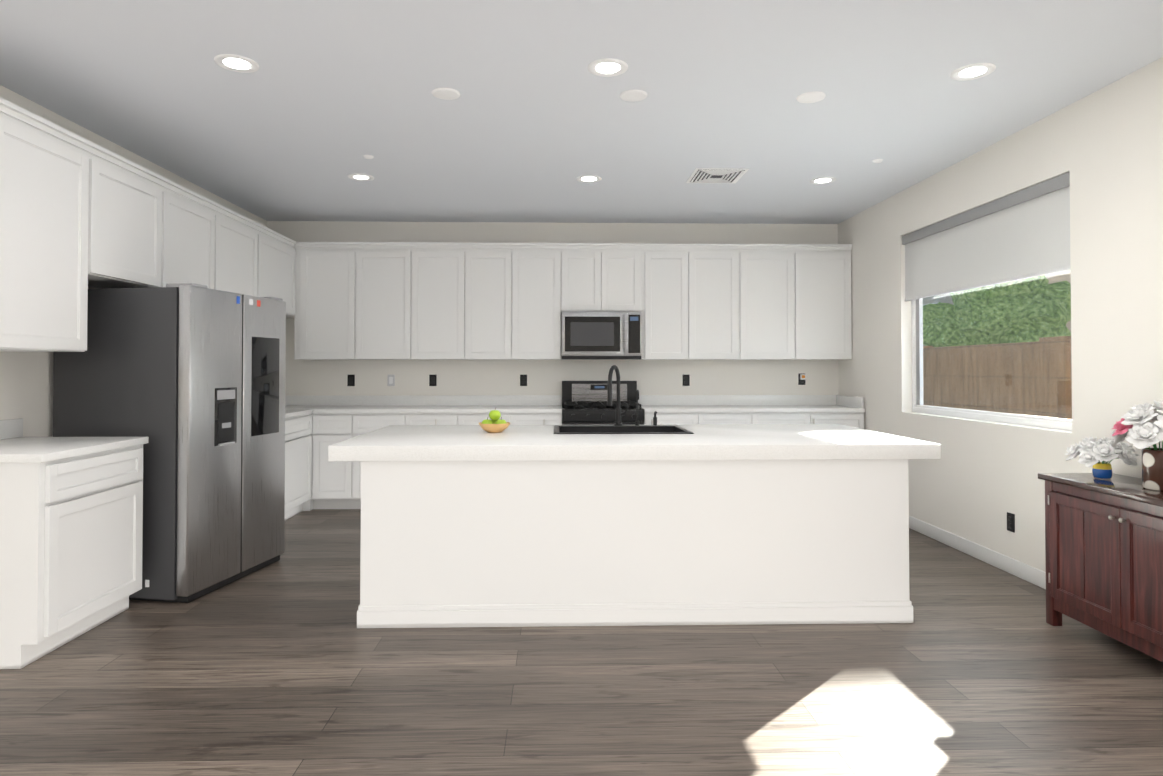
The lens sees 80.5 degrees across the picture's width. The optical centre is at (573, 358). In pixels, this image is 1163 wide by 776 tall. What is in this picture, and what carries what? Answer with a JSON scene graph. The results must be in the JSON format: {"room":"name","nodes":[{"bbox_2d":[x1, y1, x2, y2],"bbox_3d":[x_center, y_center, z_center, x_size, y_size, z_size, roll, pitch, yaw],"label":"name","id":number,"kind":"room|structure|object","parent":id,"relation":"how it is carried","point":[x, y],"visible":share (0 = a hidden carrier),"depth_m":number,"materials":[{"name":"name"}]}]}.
{"room":"kitchen","nodes":[
{"label":"kitchen","id":0,"kind":"room"},
{"bbox_2d":[0,85,266,436],"bbox_3d":[-3.036,-0.069,1.700,0.150,2.790,10.400,0,-1,-1],"label":"wall","id":1,"kind":"structure","parent":0,"point":[26,386],"depth_m":3.87,"materials":[{"name":"white paint"}]},
{"bbox_2d":[0,97,95,351],"bbox_3d":[-2.786,-0.606,3.302,0.425,1.124,0.735,0,-1,-1],"label":"upper cabinet","id":2,"kind":"object","parent":1,"relation":"attached to","point":[79,215],"depth_m":3.36,"materials":[{"name":"white wood"}]},
{"bbox_2d":[96,144,167,288],"bbox_3d":[-2.804,-0.596,4.009,0.425,1.124,0.680,0,-1,-1],"label":"upper cabinet","id":3,"kind":"object","parent":1,"relation":"attached to","point":[132,199],"depth_m":4.04,"materials":[{"name":"white wood"}]},
{"bbox_2d":[168,179,219,289],"bbox_3d":[-2.822,-0.587,4.684,0.425,1.124,0.670,0,-1,-1],"label":"upper cabinet","id":4,"kind":"object","parent":1,"relation":"attached to","point":[193,218],"depth_m":4.73,"materials":[{"name":"white wood"}]},
{"bbox_2d":[220,205,259,296],"bbox_3d":[-2.839,-0.577,5.378,0.425,1.124,0.719,0,-1,-1],"label":"upper cabinet","id":5,"kind":"object","parent":1,"relation":"attached to","point":[239,234],"depth_m":5.43,"materials":[{"name":"white wood"}]},
{"bbox_2d":[260,224,295,317],"bbox_3d":[-2.859,-0.566,6.151,0.425,1.124,0.828,0,-1,-1],"label":"upper cabinet","id":6,"kind":"object","parent":1,"relation":"attached to","point":[277,251],"depth_m":6.19,"materials":[{"name":"white wood"}]},
{"bbox_2d":[267,221,838,405],"bbox_3d":[-0.192,0.006,7.049,6.110,2.790,0.150,0,-1,-1],"label":"wall","id":7,"kind":"structure","parent":0,"point":[546,377],"depth_m":6.98,"materials":[{"name":"white paint"}]},
{"bbox_2d":[294,242,357,359],"bbox_3d":[-2.394,-0.557,6.746,0.583,1.124,0.354,0,-1,-1],"label":"upper cabinet","id":8,"kind":"object","parent":7,"relation":"attached to","point":[326,291],"depth_m":6.59,"materials":[{"name":"white wood"}]},
{"bbox_2d":[347,375,354,385],"bbox_3d":[-2.244,0.215,6.912,0.072,0.116,0.010,0,-1,-1],"label":"electrical outlet","id":9,"kind":"object","parent":7,"relation":"attached to","point":[350,380],"visible":1,"depth_m":6.91,"materials":[{"name":"black plastic"}]},
{"bbox_2d":[354,242,413,359],"bbox_3d":[-1.836,-0.557,6.760,0.533,1.124,0.354,0,-1,-1],"label":"upper cabinet","id":10,"kind":"object","parent":7,"relation":"attached to","point":[384,316],"depth_m":6.60,"materials":[{"name":"white wood"}]},
{"bbox_2d":[387,375,394,385],"bbox_3d":[-1.844,0.215,6.922,0.072,0.116,0.011,0,-1,-1],"label":"light switch","id":11,"kind":"object","parent":7,"relation":"attached to","point":[390,380],"visible":1,"depth_m":6.92,"materials":[{"name":"white plastic"}]},
{"bbox_2d":[429,375,436,385],"bbox_3d":[-1.425,0.215,6.934,0.072,0.116,0.010,0,-1,-1],"label":"electrical outlet","id":12,"kind":"object","parent":7,"relation":"attached to","point":[432,380],"visible":1,"depth_m":6.93,"materials":[{"name":"black plastic"}]},
{"bbox_2d":[410,242,465,359],"bbox_3d":[-1.312,-0.557,6.774,0.515,1.124,0.354,0,-1,-1],"label":"upper cabinet","id":13,"kind":"object","parent":7,"relation":"attached to","point":[421,301],"depth_m":6.61,"materials":[{"name":"white wood"}]},
{"bbox_2d":[466,243,513,359],"bbox_3d":[-0.830,-0.557,6.786,0.450,1.124,0.354,0,-1,-1],"label":"upper cabinet","id":14,"kind":"object","parent":7,"relation":"attached to","point":[489,266],"depth_m":6.62,"materials":[{"name":"white wood"}]},
{"bbox_2d":[520,375,526,385],"bbox_3d":[-0.511,0.215,6.957,0.072,0.116,0.010,0,-1,-1],"label":"electrical outlet","id":15,"kind":"object","parent":7,"relation":"attached to","point":[523,380],"visible":1,"depth_m":6.96,"materials":[{"name":"black plastic"}]},
{"bbox_2d":[514,243,561,359],"bbox_3d":[-0.367,-0.557,6.798,0.477,1.124,0.354,0,-1,-1],"label":"upper cabinet","id":16,"kind":"object","parent":7,"relation":"attached to","point":[537,266],"depth_m":6.64,"materials":[{"name":"white wood"}]},
{"bbox_2d":[562,243,601,310],"bbox_3d":[0.066,-0.556,6.809,0.388,1.124,0.354,0,-1,-1],"label":"upper cabinet","id":17,"kind":"object","parent":7,"relation":"attached to","point":[581,262],"depth_m":6.65,"materials":[{"name":"white wood"}]},
{"bbox_2d":[602,243,645,359],"bbox_3d":[0.461,-0.556,6.819,0.403,1.124,0.354,0,-1,-1],"label":"upper cabinet","id":18,"kind":"object","parent":7,"relation":"attached to","point":[623,264],"depth_m":6.66,"materials":[{"name":"white wood"}]},
{"bbox_2d":[561,311,640,359],"bbox_3d":[0.261,-0.225,6.767,0.766,0.460,0.433,0,-1,-1],"label":"microwave","id":19,"kind":"object","parent":18,"relation":"attached to","point":[600,335],"visible":1,"depth_m":6.58,"materials":[{"name":"silver metal"}]},
{"bbox_2d":[646,243,689,359],"bbox_3d":[0.885,-0.556,6.830,0.445,1.124,0.354,0,-1,-1],"label":"upper cabinet","id":20,"kind":"object","parent":7,"relation":"attached to","point":[667,265],"depth_m":6.67,"materials":[{"name":"white wood"}]},
{"bbox_2d":[683,375,689,385],"bbox_3d":[1.143,0.216,6.999,0.072,0.116,0.010,0,-1,-1],"label":"electrical outlet","id":21,"kind":"object","parent":7,"relation":"attached to","point":[686,380],"visible":1,"depth_m":7.00,"materials":[{"name":"black plastic"}]},
{"bbox_2d":[690,244,741,359],"bbox_3d":[1.354,-0.556,6.842,0.494,1.124,0.354,0,-1,-1],"label":"upper cabinet","id":22,"kind":"object","parent":7,"relation":"attached to","point":[715,269],"depth_m":6.68,"materials":[{"name":"white wood"}]},
{"bbox_2d":[742,244,797,359],"bbox_3d":[1.875,-0.556,6.856,0.548,1.124,0.354,0,-1,-1],"label":"upper cabinet","id":23,"kind":"object","parent":7,"relation":"attached to","point":[769,271],"depth_m":6.69,"materials":[{"name":"white wood"}]},
{"bbox_2d":[798,374,804,384],"bbox_3d":[2.335,0.206,7.012,0.072,0.116,0.046,0,-1,-1],"label":"outlet","id":24,"kind":"object","parent":7,"relation":"attached to","point":[801,379],"visible":1,"depth_m":7.03,"materials":[{"name":"black plastic"}]},
{"bbox_2d":[798,244,851,359],"bbox_3d":[2.433,-0.556,6.870,0.568,1.124,0.354,0,-1,-1],"label":"upper cabinet","id":25,"kind":"object","parent":7,"relation":"attached to","point":[824,270],"depth_m":6.71,"materials":[{"name":"white wood"}]},
{"bbox_2d":[0,509,1162,775],"bbox_3d":[-0.057,1.387,1.755,6.110,0.120,10.700,0,-1,-1],"label":"floor","id":26,"kind":"structure","parent":0,"point":[284,665],"depth_m":2.76,"materials":[{"name":"brown wood"}]},
{"bbox_2d":[0,418,148,668],"bbox_3d":[-2.656,0.833,3.345,0.691,1.032,0.775,0,-1,-1],"label":"base cabinet","id":27,"kind":"object","parent":26,"relation":"on","point":[71,526],"visible":1,"depth_m":3.17,"materials":[{"name":"white wood"}]},
{"bbox_2d":[53,283,285,602],"bbox_3d":[-2.471,0.473,4.310,0.883,1.780,0.931,0,-1,10],"label":"refrigerator","id":28,"kind":"object","parent":26,"relation":"on","point":[188,379],"visible":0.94,"depth_m":3.89,"materials":[{"name":"grey metal"}]},
{"bbox_2d":[285,427,312,520],"bbox_3d":[-2.726,0.938,5.911,0.683,0.898,0.691,0,-1,-1],"label":"base cabinet","id":29,"kind":"object","parent":26,"relation":"on","point":[298,440],"depth_m":5.99,"materials":[{"name":"white wood"}]},
{"bbox_2d":[313,427,352,508],"bbox_3d":[-2.216,0.948,6.591,0.359,0.898,0.631,0,-1,-1],"label":"base cabinet","id":30,"kind":"object","parent":26,"relation":"on","point":[315,428],"depth_m":6.28,"materials":[{"name":"white wood"}]},
{"bbox_2d":[285,403,561,426],"bbox_3d":[-1.583,0.472,5.914,2.965,0.037,2.027,0,-1,-1],"label":"countertop","id":31,"kind":"structure","parent":30,"relation":"on","point":[456,413],"depth_m":6.31,"materials":[{"name":"white stone"}]},
{"bbox_2d":[353,427,382,508],"bbox_3d":[-1.796,0.948,6.602,0.480,0.898,0.631,0,-1,-1],"label":"base cabinet","id":32,"kind":"object","parent":26,"relation":"on","point":[357,431],"depth_m":6.28,"materials":[{"name":"white wood"}]},
{"bbox_2d":[562,381,644,424],"bbox_3d":[0.264,0.805,6.606,0.756,1.180,0.721,0,-1,-1],"label":"range","id":33,"kind":"object","parent":26,"relation":"on","point":[584,402],"visible":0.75,"depth_m":6.64,"materials":[{"name":"black metal"}]},
{"bbox_2d":[357,460,912,627],"bbox_3d":[0.308,0.942,4.102,2.832,0.839,1.239,0,-1,-1],"label":"kitchen island","id":34,"kind":"object","parent":26,"relation":"on","point":[597,525],"depth_m":3.49,"materials":[{"name":"white"}]},
{"bbox_2d":[328,424,940,463],"bbox_3d":[0.308,0.483,4.108,3.110,0.078,1.270,0,-1,-1],"label":"island countertop","id":35,"kind":"structure","parent":34,"relation":"on","point":[705,441],"depth_m":3.51,"materials":[{"name":"white stone"}]},
{"bbox_2d":[479,408,509,432],"bbox_3d":[-0.484,0.370,4.180,0.194,0.148,0.194,0,-1,-1],"label":"fruit bowl","id":36,"kind":"object","parent":35,"relation":"on","point":[495,424],"visible":1,"depth_m":4.14,"materials":[{"name":"brown wood"}]},
{"bbox_2d":[607,365,629,425],"bbox_3d":[0.293,0.240,4.493,0.170,0.402,0.226,0,-1,-1],"label":"faucet","id":37,"kind":"object","parent":35,"relation":"on","point":[619,413],"visible":1,"depth_m":4.55,"materials":[{"name":"black metal"}]},
{"bbox_2d":[554,425,693,433],"bbox_3d":[0.287,0.555,4.337,0.830,0.229,0.560,0,-1,-1],"label":"sink","id":38,"kind":"object","parent":35,"relation":"in","point":[558,429],"depth_m":4.51,"materials":[{"name":"black metal"}]},
{"bbox_2d":[635,390,642,425],"bbox_3d":[0.436,0.322,4.548,0.056,0.240,0.090,0,-1,-1],"label":"tap","id":39,"kind":"object","parent":35,"relation":"on","point":[637,422],"visible":1,"depth_m":4.57,"materials":[{"name":"black metal"}]},
{"bbox_2d":[653,411,656,425],"bbox_3d":[0.542,0.393,4.560,0.027,0.098,0.069,0,-1,-1],"label":"soap dispenser","id":40,"kind":"object","parent":35,"relation":"on","point":[655,420],"visible":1,"depth_m":4.57,"materials":[{"name":"black metal"}]},
{"bbox_2d":[644,411,701,424],"bbox_3d":[0.894,0.949,6.670,0.499,0.895,0.630,0,-1,-1],"label":"base cabinet","id":41,"kind":"object","parent":26,"relation":"on","point":[663,417],"depth_m":6.37,"materials":[{"name":"white wood"}]},
{"bbox_2d":[702,411,753,423],"bbox_3d":[1.393,0.949,6.683,0.499,0.895,0.630,0,-1,-1],"label":"base cabinet","id":42,"kind":"object","parent":26,"relation":"on","point":[708,417],"depth_m":6.38,"materials":[{"name":"white wood"}]},
{"bbox_2d":[754,411,813,423],"bbox_3d":[1.917,0.949,6.696,0.550,0.895,0.630,0,-1,-1],"label":"base cabinet","id":43,"kind":"object","parent":26,"relation":"on","point":[760,417],"depth_m":6.39,"materials":[{"name":"white wood"}]},
{"bbox_2d":[638,403,864,410],"bbox_3d":[1.675,0.483,6.693,2.061,0.037,0.638,0,-1,-1],"label":"countertop","id":44,"kind":"structure","parent":43,"relation":"on","point":[646,406],"depth_m":6.55,"materials":[{"name":"white stone"}]},
{"bbox_2d":[814,411,864,428],"bbox_3d":[2.448,0.949,6.710,0.513,0.895,0.630,0,-1,-1],"label":"base cabinet","id":45,"kind":"object","parent":26,"relation":"on","point":[848,418],"depth_m":6.41,"materials":[{"name":"white wood"}]},
{"bbox_2d":[1038,473,1162,661],"bbox_3d":[2.596,0.964,3.040,0.413,0.762,1.030,0,-1,-1],"label":"sideboard","id":46,"kind":"object","parent":26,"relation":"on","point":[1104,553],"visible":1,"depth_m":3.13,"materials":[{"name":"brown wood"}]},
{"bbox_2d":[1065,436,1137,478],"bbox_3d":[2.614,0.486,3.401,0.280,0.202,0.290,0,-1,-1],"label":"vase","id":47,"kind":"object","parent":46,"relation":"on","point":[1090,451],"visible":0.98,"depth_m":3.35,"materials":[{"name":"blue"}]},
{"bbox_2d":[1109,400,1162,490],"bbox_3d":[2.632,0.383,3.067,0.373,0.399,0.368,0,-1,-1],"label":"vase","id":48,"kind":"object","parent":46,"relation":"on","point":[1141,426],"visible":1,"depth_m":3.04,"materials":[{"name":"brown ceramic"}]},
{"bbox_2d":[0,0,1162,223],"bbox_3d":[-0.057,-1.518,1.796,6.110,0.130,10.700,0,-1,-1],"label":"ceiling","id":49,"kind":"structure","parent":0,"point":[534,120],"depth_m":3.71,"materials":[{"name":"white paint"}]},
{"bbox_2d":[214,54,258,72],"bbox_3d":[-1.642,-1.438,3.345,0.200,0.006,0.200,0,-1,-1],"label":"recessed light","id":50,"kind":"object","parent":49,"relation":"in","point":[237,63],"visible":1,"depth_m":3.34,"materials":[{"name":"white plastic"}]},
{"bbox_2d":[348,173,373,180],"bbox_3d":[-1.653,-1.410,5.331,0.200,0.006,0.200,0,-1,-1],"label":"recessed light","id":51,"kind":"object","parent":49,"relation":"in","point":[360,177],"visible":1,"depth_m":5.33,"materials":[{"name":"white plastic"}]},
{"bbox_2d":[363,155,373,158],"bbox_3d":[-1.440,-1.414,4.811,0.072,0.012,0.072,0,-1,-1],"label":"sprinkler","id":52,"kind":"object","parent":49,"relation":"attached to","point":[368,156],"visible":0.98,"depth_m":4.80,"materials":[{"name":"white plastic"}]},
{"bbox_2d":[576,175,601,182],"bbox_3d":[0.117,-1.409,5.376,0.200,0.006,0.200,0,-1,-1],"label":"recessed light","id":53,"kind":"object","parent":49,"relation":"in","point":[588,178],"visible":1,"depth_m":5.36,"materials":[{"name":"white plastic"}]},
{"bbox_2d":[588,58,627,76],"bbox_3d":[0.167,-1.437,3.392,0.200,0.006,0.200,0,-1,-1],"label":"recessed light","id":54,"kind":"object","parent":49,"relation":"in","point":[607,67],"visible":1,"depth_m":3.38,"materials":[{"name":"white plastic"}]},
{"bbox_2d":[686,168,748,182],"bbox_3d":[1.099,-1.408,5.296,0.400,0.010,0.400,0,-1,-1],"label":"ceiling vent","id":55,"kind":"object","parent":49,"relation":"in","point":[716,175],"visible":1,"depth_m":5.26,"materials":[{"name":"white plastic"}]},
{"bbox_2d":[810,177,835,183],"bbox_3d":[1.966,-1.408,5.423,0.200,0.006,0.200,0,-1,-1],"label":"recessed light","id":56,"kind":"object","parent":49,"relation":"in","point":[822,180],"visible":1,"depth_m":5.42,"materials":[{"name":"white plastic"}]},
{"bbox_2d":[873,159,882,162],"bbox_3d":[2.169,-1.413,4.903,0.072,0.012,0.072,0,-1,-1],"label":"sprinkler","id":57,"kind":"object","parent":49,"relation":"attached to","point":[877,160],"visible":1,"depth_m":4.89,"materials":[{"name":"white plastic"}]},
{"bbox_2d":[950,63,995,80],"bbox_3d":[1.997,-1.437,3.439,0.200,0.006,0.200,0,-1,-1],"label":"recessed light","id":58,"kind":"object","parent":49,"relation":"in","point":[972,71],"visible":1,"depth_m":3.43,"materials":[{"name":"white plastic"}]},
{"bbox_2d":[838,57,1162,571],"bbox_3d":[2.922,-0.067,1.852,0.150,2.790,10.400,0,-1,-1],"label":"wall","id":59,"kind":"structure","parent":0,"point":[979,479],"depth_m":4.11,"materials":[{"name":"white paint"}]},
{"bbox_2d":[909,516,1045,588],"bbox_3d":[2.840,1.278,1.831,0.013,0.100,10.400,0,-1,-1],"label":"baseboard","id":60,"kind":"structure","parent":59,"relation":"attached to","point":[1028,573],"depth_m":4.62,"materials":[{"name":"white wood"}]},
{"bbox_2d":[902,172,1070,300],"bbox_3d":[2.814,-0.772,4.821,0.070,0.552,1.892,0,-1,-1],"label":"roller blind","id":61,"kind":"object","parent":59,"relation":"attached to","point":[1022,234],"visible":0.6,"depth_m":4.57,"materials":[{"name":"grey fabric"}]},
{"bbox_2d":[911,270,1071,430],"bbox_3d":[2.881,-0.310,4.816,0.050,1.480,1.900,0,-1,-1],"label":"window","id":62,"kind":"structure","parent":59,"relation":"in","point":[919,406],"depth_m":4.81,"materials":[{"name":"clear glass"}]},
{"bbox_2d":[1007,512,1014,532],"bbox_3d":[2.777,1.039,4.369,0.010,0.116,0.072,0,-1,-1],"label":"electrical outlet","id":63,"kind":"object","parent":59,"relation":"attached to","point":[1011,522],"visible":1,"depth_m":4.36,"materials":[{"name":"black plastic"}]},
{"label":"outside","id":64,"kind":"structure","parent":0,"visible":0},
{"bbox_3d":[21.267,1.883,12.799,37.070,0.200,65.000,0,-1,-1],"label":"yard","id":65,"kind":"structure","parent":64,"visible":0},
{"bbox_2d":[923,270,1070,345],"bbox_3d":[11.829,-1.355,22.407,8.050,6.550,20.000,0,-1,-1],"label":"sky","id":66,"kind":"structure","parent":65,"relation":"on","point":[946,299],"depth_m":12.64,"materials":[{"name":"white"}]},
{"bbox_2d":[923,275,1070,346],"bbox_3d":[6.936,0.058,14.163,2.336,3.490,8.275,0,-1,-1],"label":"hedge","id":67,"kind":"object","parent":65,"relation":"on","point":[1005,311],"depth_m":10.54,"materials":[{"name":"green plant"}]},
{"bbox_2d":[923,336,1071,418],"bbox_3d":[5.497,0.748,8.910,0.320,1.960,42.000,0,-1,-1],"label":"fence","id":68,"kind":"object","parent":65,"relation":"on","point":[1048,351],"depth_m":8.62,"materials":[{"name":"brown wood"}]}
]}

